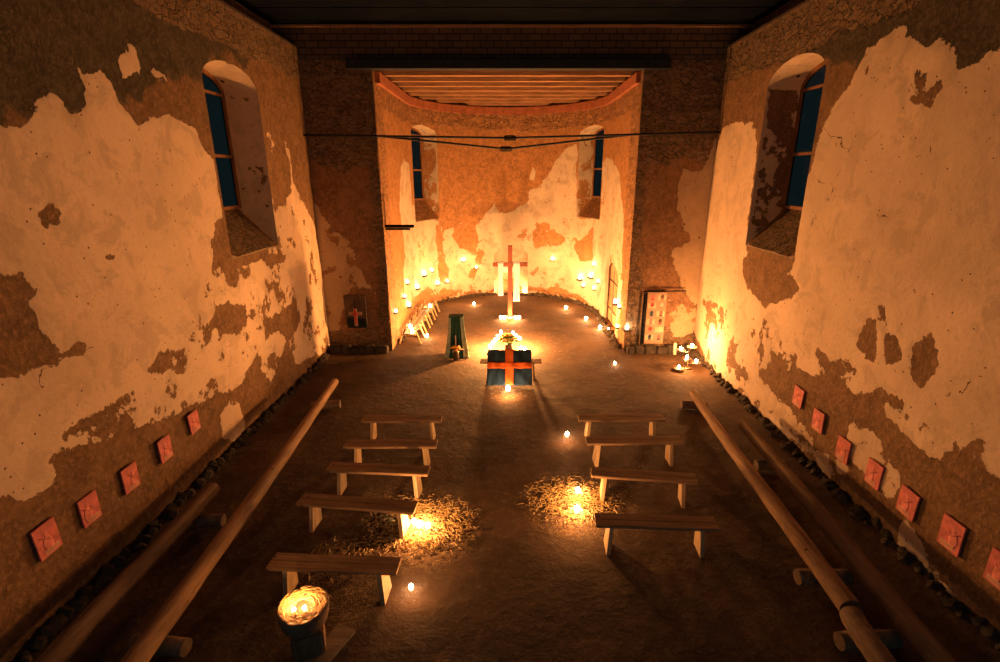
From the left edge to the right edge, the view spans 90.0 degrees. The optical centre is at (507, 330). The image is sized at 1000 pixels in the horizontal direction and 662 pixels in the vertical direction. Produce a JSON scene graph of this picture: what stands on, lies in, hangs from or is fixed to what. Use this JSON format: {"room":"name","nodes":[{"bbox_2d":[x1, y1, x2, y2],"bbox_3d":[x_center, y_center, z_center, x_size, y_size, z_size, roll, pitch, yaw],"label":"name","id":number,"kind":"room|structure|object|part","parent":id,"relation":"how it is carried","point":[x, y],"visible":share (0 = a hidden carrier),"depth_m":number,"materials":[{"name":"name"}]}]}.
{"room":"church","nodes":[
{"label":"church","id":0,"kind":"room"},
{"bbox_2d":[0,0,330,661],"bbox_3d":[-5.687,-0.936,6.317,0.826,8.130,15.620,0,17,0],"label":"wall","id":1,"kind":"structure","parent":0,"point":[124,313],"depth_m":6.96,"materials":[{"name":"paint"}]},
{"bbox_2d":[29,516,62,561],"bbox_3d":[-5.263,2.376,5.711,0.033,0.400,0.290,0,19,0],"label":"print","id":2,"kind":"object","parent":1,"relation":"attached to","point":[46,539],"visible":1,"depth_m":5.69},
{"bbox_2d":[76,489,101,528],"bbox_3d":[-5.263,2.241,6.295,0.033,0.380,0.280,0,17,0],"label":"print","id":3,"kind":"object","parent":1,"relation":"attached to","point":[88,507],"visible":1,"depth_m":6.28},
{"bbox_2d":[119,461,140,494],"bbox_3d":[-5.263,2.050,6.974,0.033,0.370,0.280,0,16,0],"label":"print","id":4,"kind":"object","parent":1,"relation":"attached to","point":[129,475],"visible":1,"depth_m":6.96},
{"bbox_2d":[156,434,173,463],"bbox_3d":[-5.263,1.813,7.681,0.033,0.370,0.270,0,17,0],"label":"print","id":5,"kind":"object","parent":1,"relation":"attached to","point":[164,446],"visible":1,"depth_m":7.65},
{"bbox_2d":[186,409,200,434],"bbox_3d":[-5.263,1.526,8.386,0.033,0.370,0.274,0,17,0],"label":"print","id":6,"kind":"object","parent":1,"relation":"attached to","point":[193,420],"visible":1,"depth_m":8.36},
{"bbox_3d":[-5.270,1.526,8.386,0.018,0.360,0.260,0,20,0],"label":"panel","id":7,"kind":"part","parent":6,"relation":"part of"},
{"bbox_2d":[202,69,241,209],"bbox_3d":[-6.040,-3.784,9.913,0.070,2.750,2.020,0,17,0],"label":"window","id":8,"kind":"structure","parent":1,"relation":"in","point":[214,93],"depth_m":10.58,"materials":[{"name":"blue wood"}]},
{"bbox_2d":[213,0,296,49],"bbox_3d":[-5.730,-5.024,5.034,0.880,0.600,15.600,0,17,0],"label":"trim","id":9,"kind":"structure","parent":1,"relation":"attached to","point":[233,6],"depth_m":10.95,"materials":[{"name":"wood"}]},
{"bbox_2d":[299,60,392,350],"bbox_3d":[-4.825,-3.111,13.806,2.750,7.830,0.081,0,17,0],"label":"wall","id":10,"kind":"structure","parent":0,"point":[344,171],"depth_m":13.62,"materials":[{"name":"brown paint"}]},
{"bbox_2d":[343,295,367,327],"bbox_3d":[-4.422,-0.555,14.493,0.630,0.968,0.086,0,17,0],"label":"niche","id":11,"kind":"object","parent":10,"relation":"attached to","point":[354,305],"visible":1,"depth_m":14.48,"materials":[{"name":"brown wood"}]},
{"bbox_2d":[13,295,999,661],"bbox_3d":[0.000,1.703,11.350,12.600,0.077,23.660,0,17,0],"label":"floor","id":12,"kind":"structure","parent":0,"point":[527,587],"depth_m":7.20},
{"bbox_2d":[127,633,192,657],"bbox_3d":[-3.806,3.434,5.468,0.620,0.191,0.196,2,17,5],"label":"log","id":13,"kind":"object","parent":12,"relation":"on","point":[173,646],"visible":0.55,"depth_m":5.40,"materials":[{"name":"brown wood"}]},
{"bbox_2d":[120,378,338,661],"bbox_3d":[-3.945,2.318,8.341,0.262,0.250,7.472,-1,17,-3],"label":"log","id":14,"kind":"object","parent":13,"relation":"on","point":[161,624],"visible":1,"depth_m":6.37,"materials":[{"name":"brown wood"}]},
{"bbox_2d":[14,349,331,661],"bbox_3d":[-5.231,2.204,9.604,0.386,0.244,11.070,0,17,0],"label":"rubble","id":15,"kind":"object","parent":12,"relation":"on","point":[45,634],"visible":0.96,"depth_m":7.02,"materials":[{"name":"stone"}]},
{"bbox_2d":[188,513,225,528],"bbox_3d":[-4.517,2.823,7.430,0.550,0.191,0.196,-2,17,-5],"label":"log","id":16,"kind":"object","parent":12,"relation":"on","point":[204,520],"visible":0.7,"depth_m":7.37,"materials":[{"name":"brown wood"}]},
{"bbox_2d":[34,483,220,661],"bbox_3d":[-4.605,2.951,6.310,0.279,0.267,3.216,0,17,0],"label":"log","id":17,"kind":"object","parent":16,"relation":"on","point":[70,641],"visible":1,"depth_m":5.89,"materials":[{"name":"brown wood"}]},
{"bbox_2d":[290,623,325,661],"bbox_3d":[-2.183,3.353,5.478,0.330,0.320,0.300,-6,18,-19],"label":"wooden block","id":18,"kind":"object","parent":12,"relation":"on","point":[314,644],"visible":0.65,"depth_m":5.34,"materials":[{"name":"brown wood"}]},
{"bbox_2d":[276,586,328,638],"bbox_3d":[-2.195,3.064,5.389,0.534,0.285,0.534,0,17,0],"label":"stone bowl","id":19,"kind":"object","parent":18,"relation":"on","point":[306,628],"visible":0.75,"depth_m":5.26,"materials":[{"name":"stone"}]},
{"bbox_2d":[278,586,326,623],"bbox_3d":[-2.192,2.937,5.347,0.485,0.091,0.490,13,22,36],"label":"nest","id":20,"kind":"object","parent":19,"relation":"in","point":[313,593],"visible":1,"depth_m":5.35,"materials":[{"name":"yellow plant"}]},
{"bbox_2d":[310,400,340,408],"bbox_3d":[-4.070,1.655,11.181,0.620,0.191,0.196,-3,17,-8],"label":"log","id":21,"kind":"object","parent":12,"relation":"on","point":[331,404],"visible":0.63,"depth_m":11.12,"materials":[{"name":"brown wood"}]},
{"bbox_2d":[304,623,354,661],"bbox_3d":[-1.978,3.498,5.484,0.240,0.045,0.620,8,19,23],"label":"plank","id":22,"kind":"object","parent":12,"relation":"on","point":[341,634],"visible":0.86,"depth_m":5.54,"materials":[{"name":"brown wood"}]},
{"bbox_2d":[266,552,401,604],"bbox_3d":[-2.130,3.071,6.211,1.602,0.482,0.300,1,17,3],"label":"bench","id":23,"kind":"object","parent":12,"relation":"on","point":[289,564],"visible":0.98,"depth_m":6.12,"materials":[{"name":"brown wood"}]},
{"bbox_3d":[-2.724,3.083,6.247,0.086,0.438,0.300,1,17,3],"label":"leg","id":24,"kind":"part","parent":23,"relation":"part of","materials":[{"name":"brown wood"}]},
{"bbox_3d":[-2.130,2.862,6.146,1.602,0.045,0.266,1,17,3],"label":"seat","id":25,"kind":"part","parent":23,"relation":"part of","materials":[{"name":"brown wood"}]},
{"bbox_3d":[-1.535,3.101,6.188,0.086,0.438,0.300,1,17,3],"label":"leg","id":26,"kind":"part","parent":23,"relation":"part of","materials":[{"name":"brown wood"}]},
{"bbox_2d":[308,536,372,582],"bbox_3d":[-2.338,3.098,6.807,1.018,0.051,0.852,0,17,0],"label":"litter","id":27,"kind":"object","parent":12,"relation":"on","point":[342,545],"visible":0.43,"depth_m":6.93,"materials":[{"name":"brown plant"}]},
{"bbox_2d":[296,493,417,538],"bbox_3d":[-2.192,2.720,7.338,1.758,0.482,0.300,2,17,7],"label":"bench","id":28,"kind":"object","parent":12,"relation":"on","point":[315,502],"visible":0.99,"depth_m":7.24,"materials":[{"name":"brown wood"}]},
{"bbox_3d":[-2.861,2.717,7.421,0.086,0.438,0.300,2,17,7],"label":"leg","id":29,"kind":"part","parent":28,"relation":"part of","materials":[{"name":"brown wood"}]},
{"bbox_3d":[-2.192,2.511,7.273,1.758,0.045,0.266,2,17,7],"label":"seat","id":30,"kind":"part","parent":28,"relation":"part of","materials":[{"name":"brown wood"}]},
{"bbox_3d":[-1.522,2.765,7.268,0.086,0.438,0.300,2,17,7],"label":"leg","id":31,"kind":"part","parent":28,"relation":"part of","materials":[{"name":"brown wood"}]},
{"bbox_2d":[329,344,388,353],"bbox_3d":[-4.387,0.536,14.722,1.718,0.281,0.216,0,17,0],"label":"footing","id":32,"kind":"object","parent":12,"relation":"on","point":[335,348],"visible":0.99,"depth_m":14.64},
{"bbox_2d":[325,462,430,500],"bbox_3d":[-2.109,2.453,8.193,1.674,0.482,0.300,1,17,4],"label":"bench","id":33,"kind":"object","parent":12,"relation":"on","point":[341,468],"visible":0.99,"depth_m":8.10,"materials":[{"name":"brown wood"}]},
{"bbox_3d":[-2.740,2.461,8.242,0.086,0.438,0.300,1,17,4],"label":"leg","id":34,"kind":"part","parent":33,"relation":"part of","materials":[{"name":"brown wood"}]},
{"bbox_3d":[-2.109,2.244,8.128,1.674,0.045,0.266,1,17,4],"label":"seat","id":35,"kind":"part","parent":33,"relation":"part of","materials":[{"name":"brown wood"}]},
{"bbox_3d":[-1.479,2.487,8.158,0.086,0.438,0.300,1,17,4],"label":"leg","id":36,"kind":"part","parent":33,"relation":"part of","materials":[{"name":"brown wood"}]},
{"bbox_2d":[343,439,437,464],"bbox_3d":[-2.078,2.217,8.951,1.634,0.482,0.300,0,17,0],"label":"bench","id":37,"kind":"object","parent":12,"relation":"on","point":[357,445],"visible":0.95,"depth_m":8.85,"materials":[{"name":"brown wood"}]},
{"bbox_3d":[-2.690,2.238,8.958,0.086,0.438,0.300,0,17,0],"label":"leg","id":38,"kind":"part","parent":37,"relation":"part of","materials":[{"name":"brown wood"}]},
{"bbox_3d":[-2.078,2.008,8.886,1.634,0.045,0.266,0,17,0],"label":"seat","id":39,"kind":"part","parent":37,"relation":"part of","materials":[{"name":"brown wood"}]},
{"bbox_3d":[-1.466,2.238,8.958,0.086,0.438,0.300,0,17,0],"label":"leg","id":40,"kind":"part","parent":37,"relation":"part of","materials":[{"name":"brown wood"}]},
{"bbox_2d":[360,415,442,438],"bbox_3d":[-2.076,1.932,9.866,1.567,0.482,0.300,0,17,0],"label":"bench","id":41,"kind":"object","parent":12,"relation":"on","point":[372,419],"visible":0.95,"depth_m":9.76,"materials":[{"name":"brown wood"}]},
{"bbox_3d":[-2.655,1.954,9.873,0.086,0.438,0.300,0,17,0],"label":"leg","id":42,"kind":"part","parent":41,"relation":"part of","materials":[{"name":"brown wood"}]},
{"bbox_3d":[-2.076,1.723,9.801,1.567,0.045,0.266,0,17,0],"label":"seat","id":43,"kind":"part","parent":41,"relation":"part of","materials":[{"name":"brown wood"}]},
{"bbox_3d":[-1.498,1.954,9.873,0.086,0.438,0.300,0,17,0],"label":"leg","id":44,"kind":"part","parent":41,"relation":"part of","materials":[{"name":"brown wood"}]},
{"bbox_2d":[399,324,424,343],"bbox_3d":[-3.039,0.082,15.781,0.719,0.477,0.899,0,17,1],"label":"stool","id":45,"kind":"object","parent":12,"relation":"on","point":[407,330],"visible":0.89,"depth_m":15.54,"materials":[{"name":"brown wood"}]},
{"bbox_2d":[357,492,479,557],"bbox_3d":[-1.331,2.875,7.525,1.843,0.051,1.488,-1,17,-3],"label":"litter","id":46,"kind":"object","parent":12,"relation":"on","point":[423,505],"visible":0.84,"depth_m":7.44,"materials":[{"name":"yellow plant"}]},
{"bbox_2d":[417,520,422,527],"bbox_3d":[-1.308,2.862,7.431,0.083,0.116,0.082,0,17,0],"label":"votive candle","id":47,"kind":"object","parent":46,"relation":"on","point":[420,523],"visible":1,"depth_m":7.41,"materials":[{"name":"white wax"}]},
{"bbox_2d":[407,315,430,333],"bbox_3d":[-3.014,-0.229,16.778,0.719,0.477,0.899,0,17,1],"label":"stool","id":48,"kind":"object","parent":12,"relation":"on","point":[418,320],"visible":0.85,"depth_m":16.64,"materials":[{"name":"brown wood"}]},
{"bbox_2d":[414,307,435,324],"bbox_3d":[-2.989,-0.540,17.776,0.719,0.477,0.899,0,17,1],"label":"trestle","id":49,"kind":"object","parent":12,"relation":"on","point":[426,312],"visible":0.88,"depth_m":17.73,"materials":[{"name":"brown wood"}]},
{"bbox_2d":[420,300,439,316],"bbox_3d":[-2.964,-0.850,18.774,0.719,0.477,0.899,0,17,1],"label":"trestle","id":50,"kind":"object","parent":12,"relation":"on","point":[425,306],"visible":0.75,"depth_m":18.69,"materials":[{"name":"brown wood"}]},
{"bbox_2d":[443,314,469,358],"bbox_3d":[-1.478,0.148,14.337,0.757,1.170,0.566,0,17,0],"label":"lectern","id":51,"kind":"object","parent":12,"relation":"on","point":[456,327],"visible":0.88,"depth_m":14.29,"materials":[{"name":"green fabric"}]},
{"bbox_2d":[450,345,462,359],"bbox_3d":[-1.458,0.612,14.121,0.375,0.433,0.349,0,17,0],"label":"cross","id":52,"kind":"object","parent":12,"relation":"on","point":[456,348],"visible":1,"depth_m":14.08,"materials":[{"name":"brown wood"}]},
{"bbox_2d":[398,291,620,347],"bbox_3d":[-0.011,-0.603,18.622,7.102,0.264,7.328,0,17,0],"label":"rubble","id":53,"kind":"object","parent":12,"relation":"on","point":[601,320],"visible":0.77,"depth_m":20.04,"materials":[{"name":"stone"}]},
{"bbox_2d":[493,245,527,320],"bbox_3d":[0.073,-1.739,17.931,1.081,2.644,0.741,-11,20,-31],"label":"wooden cross","id":54,"kind":"object","parent":12,"relation":"on","point":[509,264],"visible":0.98,"depth_m":17.83,"materials":[{"name":"brown wood"}]},
{"bbox_2d":[498,261,519,300],"bbox_3d":[0.032,-1.778,17.908,0.786,1.425,0.231,0,17,0],"label":"draped cloth","id":55,"kind":"object","parent":54,"relation":"hanging from","point":[516,264],"visible":1,"depth_m":17.82,"materials":[{"name":"white fabric"}]},
{"bbox_3d":[0.073,-1.776,17.941,0.155,2.580,0.090,0,17,0],"label":"post","id":56,"kind":"part","parent":54,"relation":"part of","materials":[{"name":"brown wood"}]},
{"bbox_2d":[480,359,541,379],"bbox_3d":[0.077,0.985,12.906,1.566,0.482,0.300,0,17,0],"label":"bench","id":57,"kind":"object","parent":12,"relation":"on","point":[483,361],"visible":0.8,"depth_m":12.77,"materials":[{"name":"brown wood"}]},
{"bbox_2d":[487,349,531,385],"bbox_3d":[0.040,0.917,12.607,1.136,0.715,0.798,0,17,0],"label":"cloth","id":58,"kind":"object","parent":57,"relation":"on","point":[507,367],"visible":1,"depth_m":12.58,"materials":[{"name":"black fabric"}]},
{"bbox_2d":[496,333,520,348],"bbox_3d":[0.012,0.332,14.755,0.686,0.590,0.692,-11,21,-32],"label":"flower bouquet","id":59,"kind":"object","parent":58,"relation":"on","point":[508,338],"visible":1,"depth_m":14.63,"materials":[{"name":"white plant"}]},
{"bbox_3d":[0.077,0.776,12.841,1.566,0.045,0.266,0,17,0],"label":"seat","id":60,"kind":"part","parent":57,"relation":"part of","materials":[{"name":"brown wood"}]},
{"bbox_3d":[0.655,1.006,12.913,0.086,0.438,0.300,0,17,0],"label":"leg","id":61,"kind":"part","parent":57,"relation":"part of","materials":[{"name":"brown wood"}]},
{"bbox_2d":[517,475,624,526],"bbox_3d":[1.004,2.709,8.055,1.634,0.050,1.352,8,19,25],"label":"litter","id":62,"kind":"object","parent":12,"relation":"on","point":[567,492],"visible":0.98,"depth_m":8.01,"materials":[{"name":"yellow plant"}]},
{"bbox_2d":[574,505,579,512],"bbox_3d":[1.072,2.753,7.764,0.090,0.125,0.088,0,17,0],"label":"votive candle","id":63,"kind":"object","parent":62,"relation":"on","point":[576,508],"visible":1,"depth_m":7.74,"materials":[{"name":"white wax"}]},
{"bbox_2d":[577,414,665,435],"bbox_3d":[2.223,1.920,9.906,1.692,0.482,0.300,0,17,0],"label":"bench","id":64,"kind":"object","parent":12,"relation":"on","point":[652,419],"visible":0.95,"depth_m":9.80,"materials":[{"name":"brown wood"}]},
{"bbox_3d":[1.582,1.941,9.913,0.086,0.438,0.300,0,17,0],"label":"leg","id":65,"kind":"part","parent":64,"relation":"part of","materials":[{"name":"brown wood"}]},
{"bbox_3d":[2.223,1.711,9.841,1.692,0.045,0.266,0,17,0],"label":"seat","id":66,"kind":"part","parent":64,"relation":"part of","materials":[{"name":"brown wood"}]},
{"bbox_3d":[2.864,1.941,9.913,0.086,0.438,0.300,0,17,0],"label":"leg","id":67,"kind":"part","parent":64,"relation":"part of","materials":[{"name":"brown wood"}]},
{"bbox_2d":[585,435,683,466],"bbox_3d":[2.269,2.180,9.069,1.737,0.482,0.300,0,17,-1],"label":"bench","id":68,"kind":"object","parent":12,"relation":"on","point":[669,441],"visible":0.99,"depth_m":8.96,"materials":[{"name":"brown wood"}]},
{"bbox_3d":[1.606,2.206,9.063,0.086,0.438,0.300,0,17,-1],"label":"leg","id":69,"kind":"part","parent":68,"relation":"part of","materials":[{"name":"brown wood"}]},
{"bbox_3d":[2.269,1.972,9.004,1.737,0.045,0.266,0,17,-1],"label":"seat","id":70,"kind":"part","parent":68,"relation":"part of","materials":[{"name":"brown wood"}]},
{"bbox_3d":[2.932,2.198,9.089,0.086,0.438,0.300,0,17,-1],"label":"leg","id":71,"kind":"part","parent":68,"relation":"part of","materials":[{"name":"brown wood"}]},
{"bbox_2d":[591,467,698,507],"bbox_3d":[2.152,2.508,8.018,1.646,0.482,0.300,2,17,6],"label":"bench","id":72,"kind":"object","parent":12,"relation":"on","point":[680,478],"visible":1,"depth_m":7.92,"materials":[{"name":"brown wood"}]},
{"bbox_3d":[1.538,2.507,8.094,0.086,0.438,0.300,2,17,6],"label":"leg","id":73,"kind":"part","parent":72,"relation":"part of","materials":[{"name":"brown wood"}]},
{"bbox_3d":[2.152,2.299,7.953,1.646,0.045,0.266,2,17,6],"label":"seat","id":74,"kind":"part","parent":72,"relation":"part of","materials":[{"name":"brown wood"}]},
{"bbox_3d":[2.765,2.551,7.954,0.086,0.438,0.300,2,17,6],"label":"leg","id":75,"kind":"part","parent":72,"relation":"part of","materials":[{"name":"brown wood"}]},
{"bbox_2d":[594,513,719,557],"bbox_3d":[2.031,2.841,6.948,1.657,0.482,0.300,1,17,3],"label":"bench","id":76,"kind":"object","parent":12,"relation":"on","point":[699,524],"visible":1,"depth_m":6.85,"materials":[{"name":"brown wood"}]},
{"bbox_3d":[1.408,2.853,6.985,0.086,0.438,0.300,1,17,3],"label":"leg","id":77,"kind":"part","parent":76,"relation":"part of","materials":[{"name":"brown wood"}]},
{"bbox_3d":[2.031,2.632,6.883,1.657,0.045,0.266,1,17,3],"label":"seat","id":78,"kind":"part","parent":76,"relation":"part of","materials":[{"name":"brown wood"}]},
{"bbox_3d":[2.653,2.872,6.925,0.086,0.438,0.300,1,17,3],"label":"leg","id":79,"kind":"part","parent":76,"relation":"part of","materials":[{"name":"brown wood"}]},
{"bbox_2d":[626,342,688,353],"bbox_3d":[4.399,0.517,14.710,1.803,0.325,0.248,0,17,0],"label":"footing","id":80,"kind":"object","parent":12,"relation":"on","point":[637,348],"visible":0.9,"depth_m":14.62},
{"bbox_2d":[640,290,685,343],"bbox_3d":[4.484,-0.375,14.550,1.229,1.653,0.063,0,17,0],"label":"banner","id":81,"kind":"object","parent":80,"relation":"on","point":[656,301],"visible":1,"depth_m":14.52,"materials":[{"name":"white fabric"}]},
{"bbox_3d":[3.924,-0.326,14.572,0.035,1.546,0.050,0,17,0],"label":"rail","id":82,"kind":"part","parent":81,"relation":"part of","materials":[{"name":"brown wood"}]},
{"bbox_3d":[4.484,-1.139,14.298,1.229,0.046,0.036,0,17,0],"label":"rail","id":83,"kind":"part","parent":81,"relation":"part of","materials":[{"name":"brown wood"}]},
{"bbox_2d":[673,343,676,354],"bbox_3d":[4.860,0.518,14.563,0.100,0.350,0.100,0,17,0],"label":"pillar candle","id":84,"kind":"object","parent":12,"relation":"on","point":[675,344],"visible":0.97,"depth_m":14.53,"materials":[{"name":"wax"}]},
{"bbox_2d":[674,345,700,369],"bbox_3d":[4.832,0.725,13.445,0.752,0.620,0.472,0,17,0],"label":"candle stand","id":85,"kind":"object","parent":12,"relation":"on","point":[688,346],"visible":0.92,"depth_m":13.48,"materials":[{"name":"metal"}]},
{"bbox_2d":[680,400,707,409],"bbox_3d":[4.159,1.655,11.181,0.550,0.191,0.196,2,17,5],"label":"log","id":86,"kind":"object","parent":12,"relation":"on","point":[684,404],"visible":0.62,"depth_m":11.12,"materials":[{"name":"brown wood"}]},
{"bbox_2d":[753,459,786,470],"bbox_3d":[4.646,2.376,8.866,0.500,0.191,0.196,0,17,0],"label":"log","id":87,"kind":"object","parent":12,"relation":"on","point":[759,464],"visible":0.45,"depth_m":8.80,"materials":[{"name":"brown wood"}]},
{"bbox_2d":[738,420,955,661],"bbox_3d":[4.521,2.645,7.340,0.267,0.266,5.367,1,17,3],"label":"log","id":88,"kind":"object","parent":87,"relation":"on","point":[927,647],"visible":1,"depth_m":6.21,"materials":[{"name":"brown wood"}]},
{"bbox_2d":[793,569,853,585],"bbox_3d":[4.028,3.146,6.394,0.660,0.191,0.196,0,17,0],"label":"log","id":89,"kind":"object","parent":12,"relation":"on","point":[801,576],"visible":0.61,"depth_m":6.32,"materials":[{"name":"brown wood"}]},
{"bbox_2d":[689,389,860,611],"bbox_3d":[4.035,2.277,8.496,0.263,0.250,5.894,1,17,3],"label":"log","id":90,"kind":"object","parent":89,"relation":"on","point":[833,585],"visible":0.99,"depth_m":6.96,"materials":[{"name":"brown wood"}]},
{"bbox_2d":[689,348,999,650],"bbox_3d":[5.424,2.204,9.587,0.374,0.262,11.098,0,17,0],"label":"rubble","id":91,"kind":"object","parent":12,"relation":"on","point":[857,511],"visible":0.98,"depth_m":7.60,"materials":[{"name":"stone"}]},
{"bbox_2d":[833,629,903,650],"bbox_3d":[3.980,3.416,5.527,0.660,0.191,0.196,-1,17,-3],"label":"log","id":92,"kind":"object","parent":12,"relation":"on","point":[891,638],"visible":0.54,"depth_m":5.46,"materials":[{"name":"brown wood"}]},
{"bbox_2d":[839,606,896,661],"bbox_3d":[3.791,3.315,5.163,0.265,0.264,0.998,2,17,6],"label":"log","id":93,"kind":"object","parent":92,"relation":"on","point":[861,632],"visible":1,"depth_m":5.25,"materials":[{"name":"brown wood"}]},
{"bbox_2d":[372,70,643,349],"bbox_3d":[-0.012,-4.226,17.521,8.126,7.750,7.770,0,17,0],"label":"wall","id":94,"kind":"structure","parent":0,"point":[544,207],"depth_m":19.68,"materials":[{"name":"paint"}]},
{"bbox_2d":[385,225,413,229],"bbox_3d":[-3.194,-2.924,14.119,1.068,0.140,0.180,0,17,0],"label":"stub","id":95,"kind":"object","parent":94,"relation":"attached to","point":[387,227],"visible":0.6,"depth_m":14.03,"materials":[{"name":"brown wood"}]},
{"bbox_2d":[411,127,424,200],"bbox_3d":[-3.724,-6.267,18.776,0.171,2.668,1.656,8,19,23],"label":"window","id":96,"kind":"structure","parent":94,"relation":"in","point":[417,158],"depth_m":19.25,"materials":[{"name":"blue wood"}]},
{"bbox_2d":[384,136,624,151],"bbox_3d":[0.064,-5.048,13.379,6.737,0.469,0.106,0,17,0],"label":"rod","id":97,"kind":"object","parent":94,"relation":"attached to","point":[502,148],"visible":0.91,"depth_m":13.37,"materials":[{"name":"metal"}]},
{"bbox_2d":[374,72,640,114],"bbox_3d":[0.000,-7.670,16.453,6.960,0.260,7.180,0,17,0],"label":"trim","id":98,"kind":"structure","parent":94,"relation":"attached to","point":[381,80],"depth_m":18.30,"materials":[{"name":"brown wood"}]},
{"bbox_2d":[381,71,634,105],"bbox_3d":[0.000,-7.859,16.154,7.200,0.200,7.050,0,17,0],"label":"ceiling","id":99,"kind":"structure","parent":94,"relation":"attached to","point":[473,88],"depth_m":15.28,"materials":[{"name":"brown wood"}]},
{"bbox_2d":[346,59,671,70],"bbox_3d":[0.020,-6.736,12.649,8.150,0.220,0.300,0,17,0],"label":"beam","id":100,"kind":"structure","parent":94,"relation":"attached to","point":[351,64],"depth_m":12.51,"materials":[{"name":"brown wood"}]},
{"bbox_2d":[591,128,603,197],"bbox_3d":[3.705,-6.322,18.816,0.159,2.581,1.561,-8,19,-24],"label":"window","id":101,"kind":"structure","parent":94,"relation":"in","point":[598,144],"depth_m":19.27,"materials":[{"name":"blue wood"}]},
{"bbox_2d":[606,263,617,327],"bbox_3d":[3.588,-1.195,16.851,0.144,2.220,2.116,0,17,0],"label":"door","id":102,"kind":"structure","parent":94,"relation":"in","point":[613,278],"depth_m":17.32,"materials":[{"name":"brown wood"}]},
{"bbox_3d":[3.590,-1.195,16.851,0.070,2.220,2.116,0,17,0],"label":"frame","id":103,"kind":"part","parent":102,"relation":"part of","materials":[{"name":"wood"}]},
{"bbox_2d":[622,325,630,331],"bbox_3d":[3.488,-0.099,14.685,0.225,0.205,0.225,0,17,0],"label":"votive candle","id":104,"kind":"object","parent":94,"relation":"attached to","point":[626,329],"visible":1,"depth_m":14.62,"materials":[{"name":"wax"}]},
{"bbox_2d":[272,28,751,59],"bbox_3d":[0.000,-7.298,12.704,12.600,0.800,0.360,0,17,0],"label":"wall","id":105,"kind":"structure","parent":0,"point":[311,43],"depth_m":12.54,"materials":[{"name":"brick"}]},
{"bbox_2d":[270,24,753,27],"bbox_3d":[0.000,-7.554,12.384,12.400,0.050,0.120,0,17,0],"label":"trim","id":106,"kind":"structure","parent":105,"relation":"attached to","point":[271,25],"depth_m":12.33,"materials":[{"name":"brown wood"}]},
{"bbox_2d":[234,0,790,23],"bbox_3d":[0.000,-5.365,5.032,13.000,0.112,15.990,0,17,0],"label":"ceiling","id":107,"kind":"structure","parent":0,"point":[272,11],"depth_m":11.35,"materials":[{"name":"brown wood"}]},
{"bbox_2d":[623,60,725,350],"bbox_3d":[4.925,-3.109,13.800,2.950,7.830,0.074,0,17,0],"label":"wall","id":108,"kind":"structure","parent":0,"point":[674,173],"depth_m":13.58,"materials":[{"name":"brown paint"}]},
{"bbox_2d":[693,0,999,632],"bbox_3d":[5.887,-0.936,6.317,0.826,8.130,15.620,0,17,0],"label":"wall","id":109,"kind":"structure","parent":0,"point":[878,298],"depth_m":7.40,"materials":[{"name":"paint"}]},
{"bbox_2d":[303,131,720,140],"bbox_3d":[0.074,-5.085,13.027,10.982,0.243,0.056,0,17,0],"label":"rod","id":110,"kind":"object","parent":109,"relation":"attached to","point":[506,137],"visible":0.95,"depth_m":13.01,"materials":[{"name":"metal"}]},
{"bbox_2d":[726,0,813,49],"bbox_3d":[5.930,-5.024,5.034,0.880,0.600,15.600,0,17,0],"label":"trim","id":111,"kind":"structure","parent":109,"relation":"attached to","point":[791,6],"depth_m":10.98,"materials":[{"name":"wood"}]},
{"bbox_2d":[792,384,804,409],"bbox_3d":[5.463,1.243,9.418,0.031,0.394,0.318,0,17,0],"label":"print","id":112,"kind":"object","parent":109,"relation":"attached to","point":[798,396],"visible":1,"depth_m":9.39},
{"bbox_2d":[782,61,825,209],"bbox_3d":[6.240,-3.857,9.927,0.070,2.880,2.050,0,17,0],"label":"window","id":113,"kind":"structure","parent":109,"relation":"in","point":[812,86],"depth_m":10.57,"materials":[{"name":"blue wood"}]},
{"bbox_2d":[811,408,825,434],"bbox_3d":[5.463,1.587,8.814,0.031,0.392,0.315,0,17,0],"label":"print","id":114,"kind":"object","parent":109,"relation":"attached to","point":[818,419],"visible":1,"depth_m":8.79},
{"bbox_2d":[835,435,851,465],"bbox_3d":[5.463,1.942,8.160,0.031,0.400,0.300,0,17,0],"label":"print","id":115,"kind":"object","parent":109,"relation":"attached to","point":[843,448],"visible":1,"depth_m":8.13},
{"bbox_2d":[864,457,884,490],"bbox_3d":[5.463,2.137,7.473,0.031,0.400,0.300,0,17,0],"label":"print","id":116,"kind":"object","parent":109,"relation":"attached to","point":[874,472],"visible":1,"depth_m":7.45},
{"bbox_2d":[895,484,920,522],"bbox_3d":[5.463,2.353,6.841,0.031,0.400,0.310,0,19,0],"label":"print","id":117,"kind":"object","parent":109,"relation":"attached to","point":[908,501],"visible":1,"depth_m":6.82},
{"bbox_3d":[5.470,2.353,6.841,0.018,0.400,0.310,0,19,0],"label":"panel","id":118,"kind":"part","parent":117,"relation":"part of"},
{"bbox_2d":[937,513,966,557],"bbox_3d":[5.463,2.516,6.166,0.031,0.420,0.310,0,16,0],"label":"print","id":119,"kind":"object","parent":109,"relation":"attached to","point":[951,536],"visible":1,"depth_m":6.15},
{"bbox_2d":[983,547,999,590],"bbox_3d":[5.463,2.672,5.544,0.031,0.420,0.310,0,17,0],"label":"print","id":120,"kind":"object","parent":109,"relation":"attached to","point":[991,574],"visible":1,"depth_m":5.61}
]}

